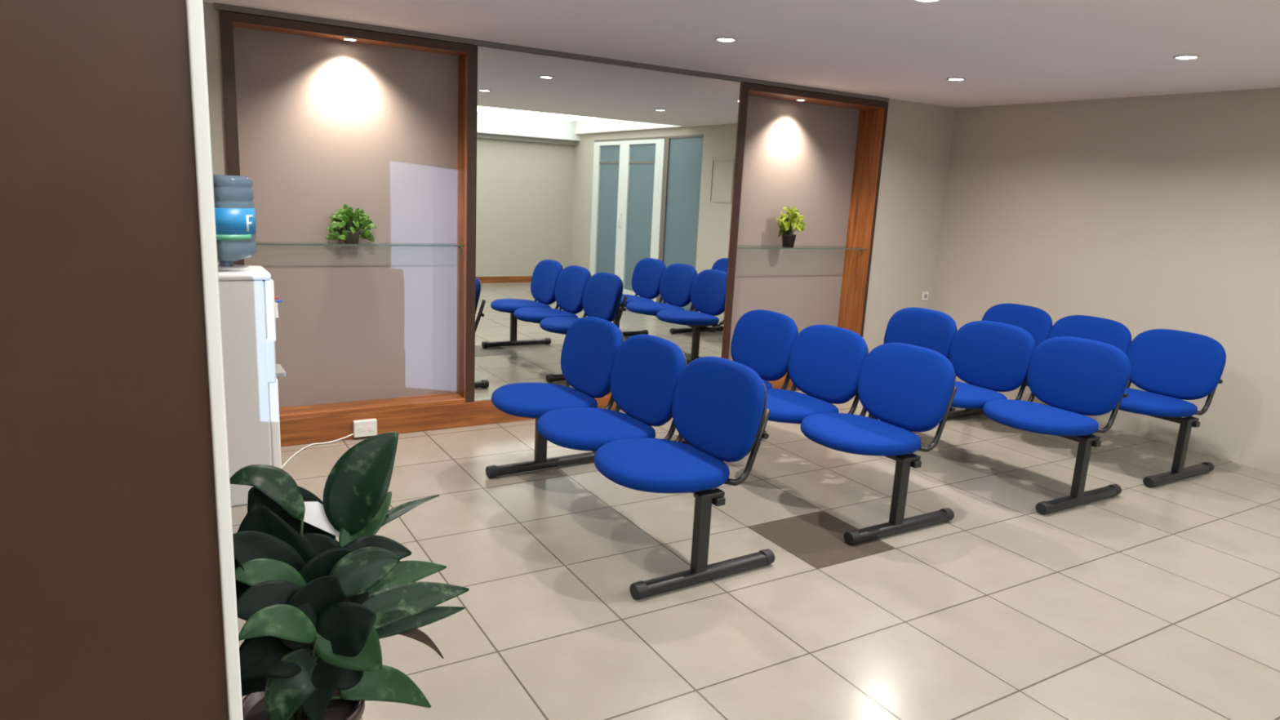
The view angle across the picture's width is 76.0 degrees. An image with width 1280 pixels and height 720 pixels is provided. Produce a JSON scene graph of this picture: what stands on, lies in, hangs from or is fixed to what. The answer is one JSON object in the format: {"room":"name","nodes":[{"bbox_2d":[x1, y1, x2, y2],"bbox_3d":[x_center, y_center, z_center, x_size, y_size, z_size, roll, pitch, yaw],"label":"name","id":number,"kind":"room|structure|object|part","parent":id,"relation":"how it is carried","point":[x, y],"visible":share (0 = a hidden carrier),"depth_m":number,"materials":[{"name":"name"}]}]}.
{"room":"waiting room","nodes":[
{"label":"waiting room","id":0,"kind":"room"},
{"bbox_2d":[0,0,228,719],"bbox_3d":[-1.008,0.197,0.766,1.082,2.435,0.120,-4,14,-31],"label":"wall partition","id":1,"kind":"structure","parent":0,"point":[111,602],"depth_m":0.90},
{"bbox_2d":[185,0,243,719],"bbox_3d":[-0.537,0.162,1.046,0.016,2.435,0.140,-4,14,-31],"label":"trim","id":2,"kind":"structure","parent":1,"relation":"attached to","point":[194,8],"depth_m":0.95,"materials":[{"name":"white paint"}]},
{"bbox_2d":[203,2,955,396],"bbox_3d":[-0.499,-0.853,5.835,7.560,2.435,0.450,-4,14,-31],"label":"wall","id":3,"kind":"structure","parent":0,"point":[917,140],"depth_m":7.16,"materials":[{"name":"beige paint"}]},
{"bbox_2d":[218,10,477,419],"bbox_3d":[-1.692,-0.789,4.929,1.402,2.235,0.192,-4,14,-31],"label":"display niche","id":4,"kind":"object","parent":3,"relation":"attached to","point":[320,122],"visible":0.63,"depth_m":5.00,"materials":[{"name":"laminate"}]},
{"bbox_3d":[-2.265,-0.746,4.583,0.060,2.235,0.176,-4,14,-31],"label":"post","id":5,"kind":"part","parent":4,"relation":"part of","materials":[{"name":"brown wood"}]},
{"bbox_2d":[342,37,357,40],"bbox_3d":[-1.649,-1.823,4.657,0.086,0.008,0.086,-4,14,-31],"label":"spotlight","id":6,"kind":"object","parent":4,"relation":"attached to","point":[343,38],"visible":1,"depth_m":4.64,"materials":[{"name":"white"}]},
{"bbox_3d":[-1.635,-1.858,4.698,1.280,0.045,0.176,-4,14,-31],"label":"rail","id":7,"kind":"part","parent":4,"relation":"part of","materials":[{"name":"brown wood"}]},
{"bbox_2d":[255,241,464,248],"bbox_3d":[-1.704,-0.695,4.959,1.276,0.020,0.140,-4,14,-31],"label":"glass shelf","id":8,"kind":"object","parent":4,"relation":"attached to","point":[295,243],"visible":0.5,"depth_m":4.91,"materials":[{"name":"clear glass"}]},
{"bbox_2d":[325,204,376,244],"bbox_3d":[-1.731,-0.816,4.913,0.297,0.231,0.129,-4,14,-31],"label":"potted plant","id":9,"kind":"object","parent":8,"relation":"on","point":[341,219],"visible":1,"depth_m":4.90,"materials":[{"name":"green plant"}]},
{"bbox_3d":[-1.741,-0.742,4.937,0.108,0.075,0.108,-4,14,-31],"label":"pot","id":10,"kind":"part","parent":9,"relation":"part of","materials":[{"name":"grey ceramic"}]},
{"bbox_3d":[-1.705,-0.702,4.960,1.276,0.008,0.136,-4,14,-31],"label":"glass pane","id":11,"kind":"part","parent":8,"relation":"part of","materials":[{"name":"clear glass"}]},
{"bbox_3d":[-1.746,0.292,5.153,1.280,0.025,0.180,-4,14,-31],"label":"sill","id":12,"kind":"part","parent":4,"relation":"part of","materials":[{"name":"brown wood"}]},
{"bbox_3d":[-1.115,-0.831,5.268,0.062,2.235,0.176,-4,14,-31],"label":"post","id":13,"kind":"part","parent":4,"relation":"part of","materials":[{"name":"brown wood"}]},
{"bbox_2d":[352,418,377,437],"bbox_3d":[-1.703,0.422,5.077,0.140,0.104,0.039,-4,14,-31],"label":"box","id":14,"kind":"object","parent":3,"relation":"attached to","point":[361,428],"visible":0.98,"depth_m":5.06,"materials":[{"name":"white plastic"}]},
{"bbox_2d":[357,426,363,431],"bbox_3d":[-1.721,0.428,5.046,0.034,0.034,0.004,-4,14,-31],"label":"outlet","id":15,"kind":"object","parent":14,"relation":"attached to","point":[359,428],"depth_m":5.04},
{"bbox_2d":[368,425,373,431],"bbox_3d":[-1.666,0.424,5.078,0.034,0.034,0.004,-4,14,-31],"label":"outlet","id":16,"kind":"object","parent":14,"relation":"attached to","point":[371,428],"depth_m":5.08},
{"bbox_2d":[280,372,799,446],"bbox_3d":[-0.190,0.287,6.016,4.990,0.165,0.034,-4,14,-31],"label":"baseboard","id":17,"kind":"structure","parent":3,"relation":"attached to","point":[306,430],"depth_m":5.22,"materials":[{"name":"brown wood"}]},
{"bbox_2d":[213,2,889,102],"bbox_3d":[-0.078,-1.996,5.523,4.970,0.030,0.035,-4,14,-31],"label":"trim","id":18,"kind":"structure","parent":3,"relation":"attached to","point":[219,6],"depth_m":5.08,"materials":[{"name":"brown wood"}]},
{"bbox_2d":[474,45,741,400],"bbox_3d":[-0.183,-0.885,5.740,2.026,2.236,0.025,-4,14,-31],"label":"wall mirror","id":19,"kind":"object","parent":3,"relation":"attached to","point":[605,191],"visible":0.79,"depth_m":5.61,"materials":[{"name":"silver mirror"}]},
{"bbox_2d":[721,82,888,360],"bbox_3d":[1.272,-1.022,6.755,1.522,2.235,0.302,-4,14,-31],"label":"display niche","id":20,"kind":"object","parent":3,"relation":"attached to","point":[820,156],"visible":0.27,"depth_m":6.90,"materials":[{"name":"paint"}]},
{"bbox_3d":[0.648,-0.975,6.379,0.062,2.235,0.286,-4,14,-31],"label":"post","id":21,"kind":"part","parent":20,"relation":"part of","materials":[{"name":"brown wood"}]},
{"bbox_2d":[795,98,806,101],"bbox_3d":[1.273,-2.059,6.488,0.086,0.008,0.086,-4,14,-31],"label":"spotlight","id":22,"kind":"object","parent":20,"relation":"attached to","point":[798,100],"visible":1,"depth_m":6.46,"materials":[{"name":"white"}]},
{"bbox_2d":[737,244,866,250],"bbox_3d":[1.274,-0.929,6.793,1.426,0.020,0.250,-4,14,-31],"label":"glass shelf","id":23,"kind":"object","parent":20,"relation":"attached to","point":[740,246],"visible":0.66,"depth_m":6.75,"materials":[{"name":"clear glass"}]},
{"bbox_2d":[777,205,806,247],"bbox_3d":[1.246,-1.091,6.696,0.295,0.333,0.161,-4,14,-31],"label":"potted plant","id":24,"kind":"object","parent":23,"relation":"on","point":[794,221],"visible":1,"depth_m":6.68,"materials":[{"name":"green plant"}]},
{"bbox_3d":[1.220,-0.981,6.731,0.121,0.100,0.121,-4,14,-31],"label":"pot","id":25,"kind":"part","parent":24,"relation":"part of","materials":[{"name":"black plastic"}]},
{"bbox_3d":[1.274,-0.935,6.793,1.426,0.008,0.246,-4,14,-31],"label":"glass pane","id":26,"kind":"part","parent":23,"relation":"part of","materials":[{"name":"clear glass"}]},
{"bbox_3d":[1.343,-2.092,6.532,1.430,0.045,0.286,-4,14,-31],"label":"rail","id":27,"kind":"part","parent":20,"relation":"part of","materials":[{"name":"brown wood"}]},
{"bbox_3d":[1.914,-1.069,7.132,0.030,2.235,0.286,-4,14,-31],"label":"post","id":28,"kind":"part","parent":20,"relation":"part of","materials":[{"name":"brown wood"}]},
{"bbox_2d":[921,291,928,300],"bbox_3d":[2.624,-0.588,7.536,0.080,0.080,0.013,-4,14,-31],"label":"wall outlet","id":29,"kind":"object","parent":3,"relation":"attached to","point":[925,294],"visible":1,"depth_m":7.53,"materials":[{"name":"white plastic"}]},
{"bbox_2d":[203,0,1279,107],"bbox_3d":[1.548,-1.310,2.336,7.560,0.120,8.200,-4,14,-31],"label":"ceiling","id":30,"kind":"structure","parent":0,"point":[1006,51],"depth_m":4.31,"materials":[{"name":"paint"}]},
{"bbox_2d":[715,36,737,42],"bbox_3d":[0.472,-1.760,4.501,0.122,0.009,0.122,-4,14,-31],"label":"recessed light","id":31,"kind":"object","parent":30,"relation":"in","point":[727,39],"visible":1,"depth_m":4.48,"materials":[{"name":"white"}]},
{"bbox_2d":[914,0,940,2],"bbox_3d":[1.177,-1.479,3.349,0.122,0.009,0.122,-4,14,-31],"label":"recessed light","id":32,"kind":"object","parent":30,"relation":"in","point":[923,1],"visible":1,"depth_m":3.38,"materials":[{"name":"white"}]},
{"bbox_2d":[946,77,965,80],"bbox_3d":[2.125,-1.888,5.507,0.122,0.009,0.122,-4,14,-31],"label":"recessed light","id":33,"kind":"object","parent":30,"relation":"in","point":[948,78],"visible":1,"depth_m":5.49,"materials":[{"name":"white"}]},
{"bbox_2d":[1173,54,1199,59],"bbox_3d":[2.879,-1.595,4.316,0.122,0.009,0.122,-4,14,-31],"label":"recessed light","id":34,"kind":"object","parent":30,"relation":"in","point":[1180,56],"visible":1,"depth_m":4.30,"materials":[{"name":"white"}]},
{"bbox_2d":[231,390,1279,719],"bbox_3d":[1.418,1.176,2.864,7.560,0.100,8.200,-4,14,-31],"label":"floor","id":35,"kind":"structure","parent":0,"point":[1162,602],"depth_m":3.47,"materials":[{"name":"tile"}]},
{"bbox_2d":[217,264,286,506],"bbox_3d":[-1.951,0.114,4.019,0.375,1.152,0.320,-4,14,-31],"label":"water cooler","id":36,"kind":"object","parent":35,"relation":"on","point":[249,311],"visible":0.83,"depth_m":3.89,"materials":[{"name":"plastic"}]},
{"bbox_3d":[-1.945,-0.440,3.888,0.170,0.015,0.170,-4,14,-31],"label":"bottle seat","id":37,"kind":"part","parent":36,"relation":"part of","materials":[{"name":"white plastic"}]},
{"bbox_2d":[213,173,256,266],"bbox_3d":[-1.946,-0.652,3.833,0.266,0.421,0.269,-4,14,-31],"label":"water bottle","id":38,"kind":"object","parent":36,"relation":"on","point":[233,195],"visible":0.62,"depth_m":3.75,"materials":[{"name":"blue plastic"}]},
{"bbox_3d":[-1.826,-0.260,4.005,0.042,0.300,0.300,-4,14,-31],"label":"tap panel","id":39,"kind":"part","parent":36,"relation":"part of","materials":[{"name":"white plastic"}]},
{"bbox_3d":[-1.859,0.366,4.138,0.042,0.620,0.300,-4,14,-31],"label":"panel","id":40,"kind":"part","parent":36,"relation":"part of","materials":[{"name":"white plastic"}]},
{"bbox_2d":[275,300,282,318],"bbox_3d":[-1.763,-0.247,3.975,0.052,0.084,0.024,-4,14,-31],"label":"tap","id":41,"kind":"object","parent":36,"relation":"on","point":[276,304],"depth_m":3.97,"materials":[{"name":"white plastic"}]},
{"bbox_2d":[275,364,286,377],"bbox_3d":[-1.824,0.054,4.083,0.085,0.025,0.200,-4,14,-31],"label":"drip tray","id":42,"kind":"object","parent":36,"relation":"on","point":[280,372],"depth_m":4.02,"materials":[{"name":"grey plastic"}]},
{"bbox_2d":[281,433,353,468],"bbox_3d":[-1.933,0.524,4.759,0.160,0.043,0.666,6,12,16],"label":"power cable","id":43,"kind":"object","parent":35,"relation":"on","point":[304,447],"visible":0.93,"depth_m":4.90,"materials":[{"name":"white plastic"}]},
{"bbox_2d":[229,431,468,719],"bbox_3d":[-0.700,0.692,2.080,0.626,0.954,0.427,-4,14,-31],"label":"plant","id":44,"kind":"object","parent":35,"relation":"on","point":[316,608],"visible":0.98,"depth_m":1.98,"materials":[{"name":"green plant"}]},
{"bbox_3d":[-0.872,1.016,2.127,0.304,0.285,0.304,-4,14,-31],"label":"pot","id":45,"kind":"part","parent":44,"relation":"part of","materials":[{"name":"white ceramic"}]},
{"bbox_2d":[485,316,774,599],"bbox_3d":[-0.147,0.335,4.069,0.724,0.882,1.755,-5,14,-32],"label":"bench","id":46,"kind":"object","parent":35,"relation":"on","point":[717,405],"visible":1,"depth_m":3.77,"materials":[{"name":"blue fabric"}]},
{"bbox_3d":[-0.561,0.413,4.656,0.060,0.355,0.044,-5,14,-32],"label":"leg","id":47,"kind":"part","parent":46,"relation":"part of","materials":[{"name":"black metal"}]},
{"bbox_3d":[-0.525,0.221,4.505,0.555,0.086,0.590,-5,14,-32],"label":"seat","id":48,"kind":"part","parent":46,"relation":"part of","materials":[{"name":"blue fabric"}]},
{"bbox_3d":[-0.260,-0.017,4.595,0.151,0.425,0.580,-5,14,-32],"label":"backrest","id":49,"kind":"part","parent":46,"relation":"part of","materials":[{"name":"blue fabric"}]},
{"bbox_3d":[-0.216,0.337,4.034,0.555,0.086,0.590,-5,14,-32],"label":"seat","id":50,"kind":"part","parent":46,"relation":"part of","materials":[{"name":"blue fabric"}]},
{"bbox_3d":[-0.187,0.144,4.416,0.254,0.342,0.083,0,12,-12],"label":"arm","id":51,"kind":"part","parent":46,"relation":"part of","materials":[{"name":"black metal"}]},
{"bbox_3d":[-0.122,0.166,4.332,0.243,0.342,0.059,-5,14,-32],"label":"arm","id":52,"kind":"part","parent":46,"relation":"part of","materials":[{"name":"black metal"}]},
{"bbox_3d":[0.049,0.099,4.124,0.151,0.425,0.580,-5,14,-32],"label":"backrest","id":53,"kind":"part","parent":46,"relation":"part of","materials":[{"name":"blue fabric"}]},
{"bbox_3d":[0.092,0.453,3.563,0.555,0.086,0.590,-5,14,-32],"label":"seat","id":54,"kind":"part","parent":46,"relation":"part of","materials":[{"name":"blue fabric"}]},
{"bbox_3d":[0.122,0.261,3.945,0.254,0.342,0.083,0,12,-12],"label":"arm","id":55,"kind":"part","parent":46,"relation":"part of","materials":[{"name":"black metal"}]},
{"bbox_3d":[0.187,0.282,3.861,0.243,0.342,0.059,-5,14,-32],"label":"arm","id":56,"kind":"part","parent":46,"relation":"part of","materials":[{"name":"black metal"}]},
{"bbox_3d":[0.255,0.720,3.411,0.060,0.355,0.044,-5,14,-32],"label":"leg","id":57,"kind":"part","parent":46,"relation":"part of","materials":[{"name":"black metal"}]},
{"bbox_3d":[0.357,0.216,3.653,0.151,0.425,0.580,-5,14,-32],"label":"backrest","id":58,"kind":"part","parent":46,"relation":"part of","materials":[{"name":"blue fabric"}]},
{"bbox_3d":[0.431,0.377,3.474,0.254,0.342,0.083,0,12,-12],"label":"arm","id":59,"kind":"part","parent":46,"relation":"part of","materials":[{"name":"black metal"}]},
{"bbox_3d":[0.531,0.322,3.486,0.025,0.026,0.022,-5,14,-32],"label":"arm knob","id":60,"kind":"part","parent":46,"relation":"part of","materials":[{"name":"black plastic"}]},
{"bbox_2d":[672,309,956,544],"bbox_3d":[0.897,0.257,4.694,0.724,0.882,1.755,-4,14,-31],"label":"bench","id":61,"kind":"object","parent":35,"relation":"on","point":[908,388],"visible":0.77,"depth_m":4.35,"materials":[{"name":"blue fabric"}]},
{"bbox_3d":[0.801,-0.095,5.224,0.151,0.425,0.580,-4,14,-31],"label":"backrest","id":62,"kind":"part","parent":61,"relation":"part of","materials":[{"name":"blue fabric"}]},
{"bbox_3d":[0.532,0.141,5.141,0.555,0.086,0.590,-4,14,-31],"label":"seat","id":63,"kind":"part","parent":61,"relation":"part of","materials":[{"name":"blue fabric"}]},
{"bbox_3d":[0.868,0.067,5.042,0.254,0.342,0.083,1,12,-11],"label":"arm","id":64,"kind":"part","parent":61,"relation":"part of","materials":[{"name":"black metal"}]},
{"bbox_3d":[0.930,0.088,4.956,0.243,0.342,0.059,-4,14,-31],"label":"arm","id":65,"kind":"part","parent":61,"relation":"part of","materials":[{"name":"black metal"}]},
{"bbox_3d":[0.827,0.258,4.661,0.555,0.086,0.590,-4,14,-31],"label":"seat","id":66,"kind":"part","parent":61,"relation":"part of","materials":[{"name":"blue fabric"}]},
{"bbox_3d":[1.095,0.022,4.744,0.151,0.425,0.580,-4,14,-31],"label":"backrest","id":67,"kind":"part","parent":61,"relation":"part of","materials":[{"name":"blue fabric"}]},
{"bbox_3d":[1.163,0.184,4.562,0.254,0.342,0.083,1,12,-11],"label":"arm","id":68,"kind":"part","parent":61,"relation":"part of","materials":[{"name":"black metal"}]},
{"bbox_3d":[1.121,0.376,4.181,0.555,0.086,0.590,-4,14,-31],"label":"seat","id":69,"kind":"part","parent":61,"relation":"part of","materials":[{"name":"blue fabric"}]},
{"bbox_3d":[1.225,0.205,4.476,0.243,0.342,0.059,-4,14,-31],"label":"arm","id":70,"kind":"part","parent":61,"relation":"part of","materials":[{"name":"black metal"}]},
{"bbox_3d":[1.277,0.643,4.024,0.060,0.355,0.044,-4,14,-31],"label":"leg","id":71,"kind":"part","parent":61,"relation":"part of","materials":[{"name":"black metal"}]},
{"bbox_3d":[1.390,0.140,4.264,0.151,0.425,0.580,-4,14,-31],"label":"backrest","id":72,"kind":"part","parent":61,"relation":"part of","materials":[{"name":"blue fabric"}]},
{"bbox_3d":[1.457,0.301,4.082,0.254,0.342,0.083,1,12,-11],"label":"arm","id":73,"kind":"part","parent":61,"relation":"part of","materials":[{"name":"black metal"}]},
{"bbox_3d":[1.558,0.247,4.091,0.025,0.026,0.022,-4,14,-31],"label":"arm knob","id":74,"kind":"part","parent":61,"relation":"part of","materials":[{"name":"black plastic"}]},
{"bbox_2d":[748,511,894,568],"bbox_3d":[0.874,0.866,3.976,0.494,0.013,0.494,-4,14,-31],"label":"floor tile","id":75,"kind":"structure","parent":35,"relation":"on","point":[817,539],"depth_m":3.94,"materials":[{"name":"tile"}]},
{"bbox_2d":[868,307,1130,514],"bbox_3d":[2.063,0.209,5.206,0.724,0.882,1.755,-4,14,-31],"label":"bench","id":76,"kind":"object","parent":35,"relation":"on","point":[1077,377],"visible":0.71,"depth_m":4.86,"materials":[{"name":"blue fabric"}]},
{"bbox_3d":[1.666,0.285,5.805,0.060,0.355,0.044,-4,14,-31],"label":"leg","id":77,"kind":"part","parent":76,"relation":"part of","materials":[{"name":"black metal"}]},
{"bbox_3d":[1.968,-0.142,5.736,0.151,0.425,0.580,-4,14,-31],"label":"backrest","id":78,"kind":"part","parent":76,"relation":"part of","materials":[{"name":"blue fabric"}]},
{"bbox_3d":[1.993,0.210,5.173,0.555,0.086,0.590,-4,14,-31],"label":"seat","id":79,"kind":"part","parent":76,"relation":"part of","materials":[{"name":"blue fabric"}]},
{"bbox_3d":[2.262,-0.025,5.256,0.151,0.425,0.580,-4,14,-31],"label":"backrest","id":80,"kind":"part","parent":76,"relation":"part of","materials":[{"name":"blue fabric"}]},
{"bbox_3d":[2.329,0.136,5.074,0.254,0.342,0.083,1,12,-11],"label":"arm","id":81,"kind":"part","parent":76,"relation":"part of","materials":[{"name":"black metal"}]},
{"bbox_3d":[2.392,0.158,4.988,0.243,0.342,0.059,-4,14,-31],"label":"arm","id":82,"kind":"part","parent":76,"relation":"part of","materials":[{"name":"black metal"}]},
{"bbox_3d":[2.288,0.328,4.693,0.555,0.086,0.590,-4,14,-31],"label":"seat","id":83,"kind":"part","parent":76,"relation":"part of","materials":[{"name":"blue fabric"}]},
{"bbox_3d":[2.557,0.092,4.776,0.151,0.425,0.580,-4,14,-31],"label":"backrest","id":84,"kind":"part","parent":76,"relation":"part of","materials":[{"name":"blue fabric"}]},
{"bbox_3d":[2.444,0.595,4.536,0.060,0.355,0.044,-4,14,-31],"label":"leg","id":85,"kind":"part","parent":76,"relation":"part of","materials":[{"name":"black metal"}]},
{"bbox_3d":[2.624,0.254,4.594,0.254,0.342,0.083,1,12,-11],"label":"arm","id":86,"kind":"part","parent":76,"relation":"part of","materials":[{"name":"black metal"}]},
{"bbox_3d":[2.724,0.199,4.603,0.025,0.026,0.022,-4,14,-31],"label":"arm knob","id":87,"kind":"part","parent":76,"relation":"part of","materials":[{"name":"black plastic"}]},
{"bbox_2d":[946,303,1226,487],"bbox_3d":[2.969,0.144,5.733,0.724,0.882,1.755,-4,14,-31],"label":"bench","id":88,"kind":"object","parent":35,"relation":"on","point":[1172,367],"visible":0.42,"depth_m":5.29,"materials":[{"name":"blue fabric"}]},
{"bbox_3d":[2.874,-0.207,6.263,0.151,0.425,0.580,-4,14,-31],"label":"backrest","id":89,"kind":"part","parent":88,"relation":"part of","materials":[{"name":"blue fabric"}]},
{"bbox_3d":[3.168,-0.090,5.783,0.151,0.425,0.580,-4,14,-31],"label":"backrest","id":90,"kind":"part","parent":88,"relation":"part of","materials":[{"name":"blue fabric"}]},
{"bbox_3d":[3.297,0.093,5.516,0.243,0.342,0.059,-4,14,-31],"label":"arm","id":91,"kind":"part","parent":88,"relation":"part of","materials":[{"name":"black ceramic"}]},
{"bbox_3d":[3.193,0.263,5.220,0.555,0.086,0.590,-4,14,-31],"label":"seat","id":92,"kind":"part","parent":88,"relation":"part of","materials":[{"name":"blue fabric"}]},
{"bbox_3d":[3.462,0.027,5.303,0.151,0.425,0.580,-4,14,-31],"label":"backrest","id":93,"kind":"part","parent":88,"relation":"part of","materials":[{"name":"blue fabric"}]},
{"bbox_3d":[3.350,0.531,5.064,0.060,0.355,0.044,-4,14,-31],"label":"leg","id":94,"kind":"part","parent":88,"relation":"part of","materials":[{"name":"black metal"}]},
{"bbox_3d":[3.529,0.189,5.121,0.254,0.342,0.083,1,12,-11],"label":"arm","id":95,"kind":"part","parent":88,"relation":"part of","materials":[{"name":"black metal"}]},
{"bbox_2d":[930,90,1279,475],"bbox_3d":[4.737,-0.267,4.365,0.150,2.435,7.600,-4,14,-31],"label":"wall","id":96,"kind":"structure","parent":0,"point":[1140,215],"depth_m":5.96,"materials":[{"name":"beige paint"}]},
{"bbox_2d":[888,87,1279,110],"bbox_3d":[3.492,-1.764,5.273,0.870,0.015,4.200,-4,14,-31],"label":"trim","id":97,"kind":"structure","parent":96,"relation":"attached to","point":[1276,88],"depth_m":6.14,"materials":[{"name":"beige paint"}]}
]}

